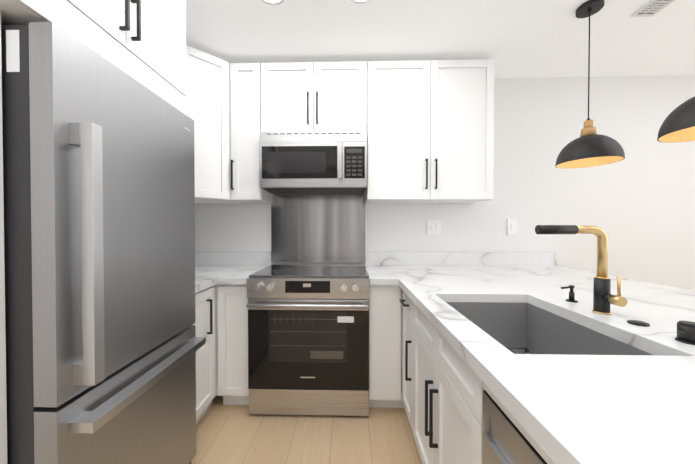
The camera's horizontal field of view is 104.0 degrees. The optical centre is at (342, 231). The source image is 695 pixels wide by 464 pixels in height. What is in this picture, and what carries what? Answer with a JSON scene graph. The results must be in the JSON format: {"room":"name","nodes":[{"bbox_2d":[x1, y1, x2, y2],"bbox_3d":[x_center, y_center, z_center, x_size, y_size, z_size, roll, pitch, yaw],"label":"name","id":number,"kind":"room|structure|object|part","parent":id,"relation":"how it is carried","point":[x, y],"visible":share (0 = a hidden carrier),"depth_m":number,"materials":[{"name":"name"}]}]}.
{"room":"kitchen","nodes":[
{"label":"kitchen","id":0,"kind":"room"},
{"bbox_2d":[191,368,421,463],"bbox_3d":[1.346,1.266,0.208,5.810,0.100,4.500,0,1,1],"label":"floor","id":1,"kind":"structure","parent":0,"point":[232,434],"depth_m":1.58,"materials":[{"name":"brown wood"}]},
{"bbox_2d":[0,9,205,463],"bbox_3d":[-1.065,0.306,1.055,0.742,1.800,0.700,0,1,1],"label":"fridge","id":2,"kind":"object","parent":1,"relation":"on","point":[104,343],"depth_m":0.79,"materials":[{"name":"grey metal"}]},
{"bbox_3d":[-1.175,0.310,0.722,0.539,1.800,0.030,0,1,1],"label":"fridge panel","id":3,"kind":"part","parent":2,"relation":"part of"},
{"bbox_2d":[192,284,218,424],"bbox_3d":[-1.109,0.767,1.913,0.614,0.858,0.991,0,1,1],"label":"base cabinet","id":4,"kind":"object","parent":1,"relation":"on","point":[206,312],"visible":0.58,"depth_m":1.69,"materials":[{"name":"white wood"}]},
{"bbox_2d":[218,284,248,404],"bbox_3d":[-0.711,0.765,2.095,0.216,0.858,0.607,0,1,1],"label":"base cabinet","id":5,"kind":"object","parent":1,"relation":"on","point":[233,389],"visible":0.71,"depth_m":1.80,"materials":[{"name":"white wood"}]},
{"bbox_2d":[195,251,254,292],"bbox_3d":[-1.101,0.256,1.907,0.630,0.158,0.991,0,1,1],"label":"countertop","id":6,"kind":"structure","parent":5,"relation":"on","point":[212,268],"depth_m":2.23,"materials":[{"name":"stone"}]},
{"bbox_2d":[239,252,270,284],"bbox_3d":[-0.616,0.255,2.067,0.028,0.158,0.647,0,1,1],"label":"countertop","id":7,"kind":"structure","parent":5,"relation":"on","point":[248,264],"depth_m":2.37,"materials":[{"name":"stone"}]},
{"bbox_2d":[246,263,368,415],"bbox_3d":[-0.211,0.736,2.024,0.784,0.918,0.704,0,1,1],"label":"range","id":8,"kind":"object","parent":1,"relation":"on","point":[308,338],"visible":1,"depth_m":1.73,"materials":[{"name":"metal"}]},
{"bbox_2d":[369,284,404,407],"bbox_3d":[0.324,0.765,2.071,0.282,0.858,0.607,0,1,1],"label":"base cabinet","id":9,"kind":"object","parent":1,"relation":"on","point":[385,330],"visible":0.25,"depth_m":1.77,"materials":[{"name":"white wood"}]},
{"bbox_2d":[365,252,398,284],"bbox_3d":[0.270,0.255,2.046,0.175,0.158,0.647,0,1,1],"label":"countertop","id":10,"kind":"structure","parent":9,"relation":"on","point":[380,266],"depth_m":2.23,"materials":[{"name":"stone"}]},
{"bbox_2d":[400,290,407,416],"bbox_3d":[0.693,0.771,1.575,0.620,0.858,0.343,0,1,1],"label":"base cabinet","id":11,"kind":"object","parent":1,"relation":"on","point":[404,301],"depth_m":1.69,"materials":[{"name":"white wood"}]},
{"bbox_2d":[408,297,463,463],"bbox_3d":[0.683,0.776,1.114,0.620,0.858,0.814,0,1,1],"label":"base cabinet","id":12,"kind":"object","parent":1,"relation":"on","point":[444,386],"depth_m":1.08,"materials":[{"name":"white wood"}]},
{"bbox_2d":[464,361,554,463],"bbox_3d":[0.665,0.785,0.381,0.620,0.858,0.762,0,1,1],"label":"base cabinet","id":13,"kind":"object","parent":1,"relation":"on","point":[474,387],"depth_m":0.74,"materials":[{"name":"white wood"}]},
{"bbox_2d":[391,252,694,463],"bbox_3d":[1.067,0.383,1.028,1.467,0.389,2.647,0,1,1],"label":"countertop","id":14,"kind":"structure","parent":13,"relation":"on","point":[563,379],"depth_m":0.78,"materials":[{"name":"stone"}]},
{"bbox_2d":[446,302,651,354],"bbox_3d":[0.668,0.462,1.006,0.457,0.231,0.650,0,1,1],"label":"sink","id":15,"kind":"object","parent":14,"relation":"in","point":[521,327],"depth_m":1.23,"materials":[{"name":"metal"}]},
{"bbox_2d":[561,285,577,301],"bbox_3d":[0.995,0.269,1.192,0.066,0.070,0.042,0,1,1],"label":"soap dispenser","id":16,"kind":"object","parent":14,"relation":"on","point":[571,295],"visible":0.98,"depth_m":1.19,"materials":[{"name":"black metal"}]},
{"bbox_2d":[535,225,627,314],"bbox_3d":[0.877,0.140,1.006,0.268,0.332,0.105,0,1,1],"label":"faucet","id":17,"kind":"object","parent":14,"relation":"on","point":[603,297],"visible":1,"depth_m":1.01,"materials":[{"name":"gold metal"}]},
{"bbox_2d":[627,320,649,326],"bbox_3d":[0.991,0.303,0.909,0.052,0.008,0.052,0,1,1],"label":"button","id":18,"kind":"object","parent":14,"relation":"on","point":[638,323],"visible":0.96,"depth_m":0.90,"materials":[{"name":"black metal"}]},
{"bbox_2d":[675,320,694,344],"bbox_3d":[0.975,0.282,0.764,0.050,0.054,0.050,0,1,1],"label":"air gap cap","id":19,"kind":"object","parent":14,"relation":"on","point":[686,332],"visible":1,"depth_m":0.76,"materials":[{"name":"black metal"}]},
{"bbox_2d":[482,390,546,463],"bbox_3d":[0.641,0.813,0.389,0.568,0.801,0.630,0,1,1],"label":"dishwasher","id":20,"kind":"object","parent":1,"relation":"on","point":[505,441],"visible":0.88,"depth_m":0.63,"materials":[{"name":"grey metal"}]},
{"bbox_2d":[186,0,694,77],"bbox_3d":[1.346,-1.344,0.177,5.810,0.100,4.500,0,1,1],"label":"ceiling","id":21,"kind":"structure","parent":0,"point":[531,38],"depth_m":1.80,"materials":[{"name":"white paint"}]},
{"bbox_2d":[261,0,284,5],"bbox_3d":[-0.390,-1.306,1.485,0.166,0.004,0.166,0,1,1],"label":"recessed light","id":22,"kind":"object","parent":21,"relation":"in","point":[274,3],"visible":1,"depth_m":1.54,"materials":[{"name":"white"}]},
{"bbox_2d":[351,0,369,3],"bbox_3d":[0.103,-1.306,1.473,0.166,0.004,0.166,0,1,1],"label":"recessed light","id":23,"kind":"object","parent":21,"relation":"in","point":[360,1],"visible":1,"depth_m":1.54,"materials":[{"name":"white"}]},
{"bbox_2d":[555,0,624,168],"bbox_3d":[1.436,-0.857,1.581,0.300,0.905,0.300,0,1,1],"label":"pendant light","id":24,"kind":"object","parent":21,"relation":"hanging from","point":[589,147],"visible":1,"depth_m":1.55,"materials":[{"name":"black metal"}]},
{"bbox_2d":[631,0,674,16],"bbox_3d":[1.806,-1.304,1.480,0.128,0.008,0.325,0,1,1],"label":"ceiling vent","id":25,"kind":"object","parent":21,"relation":"in","point":[651,8],"visible":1,"depth_m":1.58,"materials":[{"name":"white metal"}]},
{"bbox_2d":[657,96,694,142],"bbox_3d":[1.472,-0.852,1.066,0.300,0.903,0.300,0,1,1],"label":"pendant light","id":26,"kind":"object","parent":21,"relation":"hanging from","point":[678,124],"visible":1,"depth_m":1.10,"materials":[{"name":"black metal"}]},
{"bbox_2d":[195,76,694,367],"bbox_3d":[1.398,-0.065,2.392,5.810,2.510,0.100,0,1,1],"label":"wall","id":27,"kind":"structure","parent":0,"point":[637,204],"depth_m":2.32,"materials":[{"name":"white paint"}]},
{"bbox_2d":[185,45,244,203],"bbox_3d":[-1.130,-0.762,2.109,0.561,1.035,0.564,0,1,1],"label":"upper cabinet","id":28,"kind":"object","parent":27,"relation":"attached to","point":[208,105],"visible":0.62,"depth_m":1.97,"materials":[{"name":"white wood"}]},
{"bbox_2d":[230,63,272,203],"bbox_3d":[-0.730,-0.763,2.202,0.232,1.035,0.359,0,1,1],"label":"upper cabinet","id":29,"kind":"object","parent":27,"relation":"attached to","point":[245,88],"visible":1,"depth_m":2.06,"materials":[{"name":"white wood"}]},
{"bbox_2d":[261,61,366,131],"bbox_3d":[-0.211,-1.014,2.187,0.800,0.533,0.359,0,1,1],"label":"upper cabinet","id":30,"kind":"object","parent":27,"relation":"attached to","point":[314,96],"visible":0.79,"depth_m":2.05,"materials":[{"name":"white wood"}]},
{"bbox_2d":[259,131,366,194],"bbox_3d":[-0.208,-0.529,2.146,0.780,0.410,0.452,0,1,1],"label":"over-the-range microwave","id":31,"kind":"object","parent":30,"relation":"attached to","point":[312,162],"visible":1,"depth_m":1.97,"materials":[{"name":"metal"}]},
{"bbox_2d":[271,195,364,261],"bbox_3d":[-0.210,-0.029,2.374,0.822,0.589,0.007,0,1,1],"label":"backsplash","id":32,"kind":"structure","parent":27,"relation":"attached to","point":[317,228],"depth_m":2.37,"materials":[{"name":"silver metal"}]},
{"bbox_2d":[365,59,494,203],"bbox_3d":[0.661,-0.763,2.169,0.942,1.035,0.359,0,1,1],"label":"upper cabinet","id":33,"kind":"object","parent":27,"relation":"attached to","point":[430,131],"visible":1,"depth_m":2.03,"materials":[{"name":"white wood"}]},
{"bbox_2d":[427,220,440,234],"bbox_3d":[0.794,-0.039,2.348,0.120,0.132,0.011,0,1,1],"label":"electrical outlet","id":34,"kind":"object","parent":27,"relation":"attached to","point":[433,227],"visible":1,"depth_m":2.35,"materials":[{"name":"white plastic"}]},
{"bbox_2d":[507,219,516,234],"bbox_3d":[1.462,-0.043,2.332,0.081,0.132,0.011,0,1,1],"label":"electrical outlet","id":35,"kind":"object","parent":27,"relation":"attached to","point":[511,226],"visible":1,"depth_m":2.33,"materials":[{"name":"white plastic"}]},
{"bbox_3d":[-1.508,-0.040,0.261,0.100,2.510,4.300,0,1,1],"label":"wall","id":36,"kind":"structure","parent":0,"visible":0},
{"bbox_2d":[0,0,185,114],"bbox_3d":[-1.107,-0.930,1.047,0.659,0.673,0.712,0,1,1],"label":"upper cabinet","id":37,"kind":"object","parent":36,"relation":"attached to","point":[142,42],"visible":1,"depth_m":1.04,"materials":[{"name":"white wood"}]}
]}

